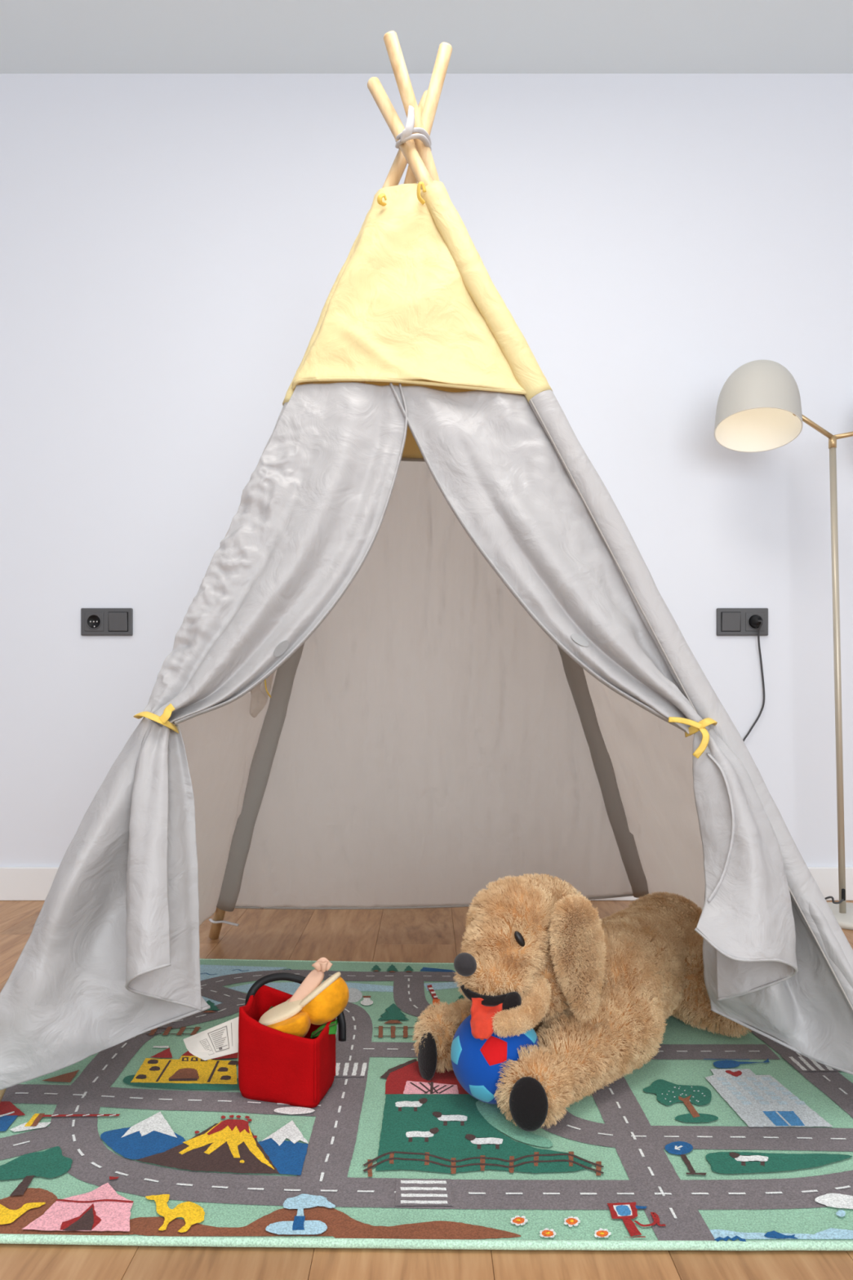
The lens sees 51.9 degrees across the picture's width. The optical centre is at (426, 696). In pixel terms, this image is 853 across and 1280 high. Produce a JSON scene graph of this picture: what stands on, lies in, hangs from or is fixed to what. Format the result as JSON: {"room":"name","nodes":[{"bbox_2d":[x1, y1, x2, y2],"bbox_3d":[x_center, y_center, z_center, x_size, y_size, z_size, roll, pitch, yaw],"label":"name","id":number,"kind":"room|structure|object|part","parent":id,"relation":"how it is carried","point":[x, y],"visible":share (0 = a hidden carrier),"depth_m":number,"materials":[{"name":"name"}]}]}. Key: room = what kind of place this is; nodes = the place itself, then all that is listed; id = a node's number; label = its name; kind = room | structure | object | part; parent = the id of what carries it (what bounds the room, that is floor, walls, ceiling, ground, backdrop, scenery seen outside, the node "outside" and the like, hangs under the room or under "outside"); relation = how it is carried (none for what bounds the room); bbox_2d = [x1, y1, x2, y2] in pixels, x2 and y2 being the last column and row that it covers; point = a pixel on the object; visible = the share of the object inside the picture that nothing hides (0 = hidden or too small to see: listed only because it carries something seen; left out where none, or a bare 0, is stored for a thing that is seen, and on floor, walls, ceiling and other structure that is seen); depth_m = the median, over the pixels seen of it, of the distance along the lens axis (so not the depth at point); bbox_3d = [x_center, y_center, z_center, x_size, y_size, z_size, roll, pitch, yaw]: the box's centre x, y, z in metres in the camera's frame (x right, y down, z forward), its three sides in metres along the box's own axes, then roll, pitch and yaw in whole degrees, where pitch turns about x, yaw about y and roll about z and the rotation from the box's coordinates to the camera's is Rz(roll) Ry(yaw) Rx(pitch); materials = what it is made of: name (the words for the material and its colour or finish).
{"room":"children's room","nodes":[
{"label":"children's room","id":0,"kind":"room"},
{"bbox_2d":[0,73,852,866],"bbox_3d":[0.100,-0.618,2.645,5.240,2.436,0.120,0,0,0],"label":"wall","id":1,"kind":"structure","parent":0,"point":[174,247],"depth_m":2.58,"materials":[{"name":"white paint"}]},
{"bbox_2d":[80,608,133,635],"bbox_3d":[-0.941,-0.219,2.576,0.151,0.081,0.018,0,0,0],"label":"wall outlet","id":2,"kind":"object","parent":1,"relation":"attached to","point":[94,621],"visible":1,"depth_m":2.57,"materials":[{"name":"grey plastic"}]},
{"bbox_2d":[84,612,103,631],"bbox_3d":[-0.976,-0.219,2.574,0.055,0.055,0.003,0,0,0],"label":"socket","id":3,"kind":"object","parent":2,"relation":"attached to","point":[94,621],"depth_m":2.57,"materials":[{"name":"black plastic"}]},
{"bbox_2d":[0,866,852,900],"bbox_3d":[0.100,0.551,2.578,5.000,0.098,0.014,0,0,0],"label":"baseboard","id":4,"kind":"structure","parent":1,"relation":"attached to","point":[16,883],"depth_m":2.57,"materials":[{"name":"white paint"}]},
{"bbox_2d":[716,608,768,635],"bbox_3d":[0.929,-0.219,2.576,0.151,0.081,0.018,0,0,0],"label":"wall outlet","id":5,"kind":"object","parent":1,"relation":"attached to","point":[730,621],"visible":0.92,"depth_m":2.58,"materials":[{"name":"grey plastic"}]},
{"bbox_2d":[746,612,764,631],"bbox_3d":[0.965,-0.219,2.574,0.055,0.055,0.003,0,0,0],"label":"socket","id":6,"kind":"object","parent":5,"relation":"attached to","point":[748,615],"depth_m":2.57,"materials":[{"name":"black plastic"}]},
{"bbox_2d":[0,0,852,73],"bbox_3d":[0.100,-1.896,0.142,5.240,0.120,5.125,0,0,0],"label":"ceiling","id":7,"kind":"structure","parent":0,"point":[37,36],"depth_m":2.43,"materials":[{"name":"white paint"}]},
{"bbox_2d":[0,900,852,1279],"bbox_3d":[0.100,0.625,0.142,5.000,0.050,4.885,0,0,0],"label":"floor","id":8,"kind":"structure","parent":0,"point":[434,935],"depth_m":0.95,"materials":[{"name":"brown wood"}]},
{"bbox_2d":[0,958,852,1250],"bbox_3d":[0.030,0.593,1.458,1.584,0.012,1.053,0,0,0],"label":"rug","id":9,"kind":"object","parent":8,"relation":"on","point":[720,1142],"visible":0.75,"depth_m":1.14,"materials":[{"name":"multicoloured carpet"}]},
{"bbox_2d":[182,972,346,1107],"bbox_3d":[-0.252,0.508,1.328,0.259,0.163,0.097,0,0,19],"label":"basket","id":10,"kind":"object","parent":9,"relation":"on","point":[275,1066],"visible":0.88,"depth_m":1.28,"materials":[{"name":"red fabric"}]},
{"bbox_3d":[-0.197,0.471,1.341,0.161,0.090,0.030,0,0,12],"label":"handle","id":11,"kind":"part","parent":10,"relation":"part of","materials":[{"name":"black plastic"}]},
{"bbox_2d":[258,957,349,1037],"bbox_3d":[-0.184,0.456,1.314,0.134,0.118,0.084,0,0,0],"label":"sandwich","id":12,"kind":"object","parent":10,"relation":"in","point":[314,1002],"visible":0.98,"depth_m":1.30,"materials":[{"name":"beige fabric"}]},
{"bbox_2d":[310,1018,337,1038],"bbox_3d":[-0.153,0.496,1.309,0.039,0.023,0.032,0,0,0],"label":"lettuce","id":13,"kind":"object","parent":10,"relation":"in","point":[333,1025],"visible":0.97,"depth_m":1.30,"materials":[{"name":"green fabric"}]},
{"bbox_2d":[450,1014,540,1104],"bbox_3d":[0.102,0.523,1.280,0.132,0.134,0.132,0,0,0],"label":"ball","id":14,"kind":"object","parent":9,"relation":"on","point":[476,1063],"visible":0.5,"depth_m":1.23,"materials":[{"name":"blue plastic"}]},
{"bbox_2d":[510,1215,528,1226],"bbox_3d":[0.104,0.587,0.983,0.020,0.001,0.020,0,0,0],"label":"flower","id":15,"kind":"object","parent":9,"relation":"on","point":[515,1220],"depth_m":0.98,"materials":[{"name":"orange carpet"}]},
{"bbox_2d":[539,1227,555,1237],"bbox_3d":[0.133,0.587,0.961,0.019,0.001,0.017,0,0,0],"label":"flower","id":16,"kind":"object","parent":9,"relation":"on","point":[544,1232],"depth_m":0.96,"materials":[{"name":"orange carpet"}]},
{"bbox_2d":[564,1216,580,1226],"bbox_3d":[0.163,0.587,0.981,0.019,0.001,0.020,0,0,0],"label":"flower","id":17,"kind":"object","parent":9,"relation":"on","point":[569,1221],"depth_m":0.98,"materials":[{"name":"orange carpet"}]},
{"bbox_2d":[411,872,751,1131],"bbox_3d":[0.339,0.443,1.548,0.404,0.300,0.877,0,0,34],"label":"plush dog","id":18,"kind":"object","parent":9,"relation":"on","point":[597,996],"visible":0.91,"depth_m":1.30},
{"bbox_2d":[594,1228,611,1237],"bbox_3d":[0.193,0.587,0.960,0.019,0.001,0.017,0,0,0],"label":"flower","id":19,"kind":"object","parent":9,"relation":"on","point":[598,1233],"depth_m":0.96,"materials":[{"name":"orange carpet"}]},
{"bbox_2d":[0,31,852,1102],"bbox_3d":[0.018,-0.300,1.750,1.346,1.800,1.175,0,0,0],"label":"play teepee","id":20,"kind":"object","parent":8,"relation":"on","point":[426,656],"visible":1,"depth_m":1.49,"materials":[{"name":"grey fabric"}]},
{"bbox_3d":[-0.383,0.021,1.671,0.371,1.068,0.948,0,0,6],"label":"panel","id":21,"kind":"part","parent":20,"relation":"part of","materials":[{"name":"white fabric"}]},
{"bbox_2d":[142,382,404,724],"bbox_3d":[-0.243,-0.246,1.434,0.428,0.578,0.122,0,0,-20],"label":"curtain","id":22,"kind":"object","parent":20,"relation":"hanging from","point":[313,508],"depth_m":1.42,"materials":[{"name":"grey fabric"}]},
{"bbox_3d":[-0.150,-0.701,1.671,0.147,0.399,0.327,0,0,8],"label":"cap panel","id":23,"kind":"part","parent":20,"relation":"part of","materials":[{"name":"brown"}]},
{"bbox_3d":[-0.040,-1.011,1.580,0.013,0.017,0.023,0,0,-16],"label":"cord","id":24,"kind":"part","parent":20,"relation":"part of","materials":[{"name":"white fabric"}]},
{"bbox_3d":[-0.026,-0.726,1.542,0.415,0.432,0.150,0,0,0],"label":"cap panel","id":25,"kind":"part","parent":20,"relation":"part of","materials":[{"name":"yellow fabric"}]},
{"bbox_3d":[-0.034,-1.032,1.581,0.020,0.056,0.026,0,0,-35],"label":"cord","id":26,"kind":"part","parent":20,"relation":"part of","materials":[{"name":"white fabric"}]},
{"bbox_3d":[-0.025,-1.060,1.652,0.068,0.090,0.145,0,0,0],"label":"lashing cord","id":27,"kind":"part","parent":20,"relation":"part of","materials":[{"name":"white fabric"}]},
{"bbox_3d":[-0.025,-1.049,1.652,0.068,0.090,0.145,0,0,0],"label":"lashing cord","id":28,"kind":"part","parent":20,"relation":"part of","materials":[{"name":"white fabric"}]},
{"bbox_3d":[0.003,-0.701,1.783,0.398,0.398,0.184,0,0,0],"label":"cap panel","id":29,"kind":"part","parent":20,"relation":"part of","materials":[{"name":"brown"}]},
{"bbox_3d":[0.055,0.013,2.058,1.111,1.057,0.405,0,0,-7],"label":"panel","id":30,"kind":"part","parent":20,"relation":"part of","materials":[{"name":"white fabric"}]},
{"bbox_2d":[398,386,707,733],"bbox_3d":[0.193,-0.236,1.429,0.516,0.587,0.104,0,0,24],"label":"curtain","id":31,"kind":"object","parent":20,"relation":"hanging from","point":[508,462],"depth_m":1.41,"materials":[{"name":"grey fabric"}]},
{"bbox_3d":[0.402,0.018,1.730,0.460,1.065,1.126,0,0,-5],"label":"panel","id":32,"kind":"part","parent":20,"relation":"part of","materials":[{"name":"white fabric"}]},
{"bbox_2d":[714,360,852,929],"bbox_3d":[1.079,-0.142,2.385,0.638,1.483,0.382,0,0,0],"label":"floor lamp","id":33,"kind":"object","parent":8,"relation":"on","point":[759,406],"visible":0.92,"depth_m":2.35,"materials":[{"name":"beige metal"}]},
{"bbox_3d":[0.870,-0.776,2.308,0.219,0.216,0.227,0,0,0],"label":"lamp shade","id":34,"kind":"part","parent":33,"relation":"part of","materials":[{"name":"grey metal"}]},
{"bbox_3d":[1.033,-0.723,2.338,0.133,0.066,0.013,0,0,-20],"label":"arm","id":35,"kind":"part","parent":33,"relation":"part of","materials":[{"name":"gold metal"}]},
{"bbox_3d":[1.173,-0.713,2.370,0.164,0.048,0.013,0,0,-7],"label":"arm","id":36,"kind":"part","parent":33,"relation":"part of","materials":[{"name":"gold metal"}]},
{"bbox_2d":[841,888,845,900],"bbox_3d":[1.115,0.531,2.345,0.009,0.032,0.009,0,0,0],"label":"switch","id":37,"kind":"object","parent":33,"relation":"attached to","point":[843,891],"depth_m":2.34,"materials":[{"name":"black plastic"}]}
]}

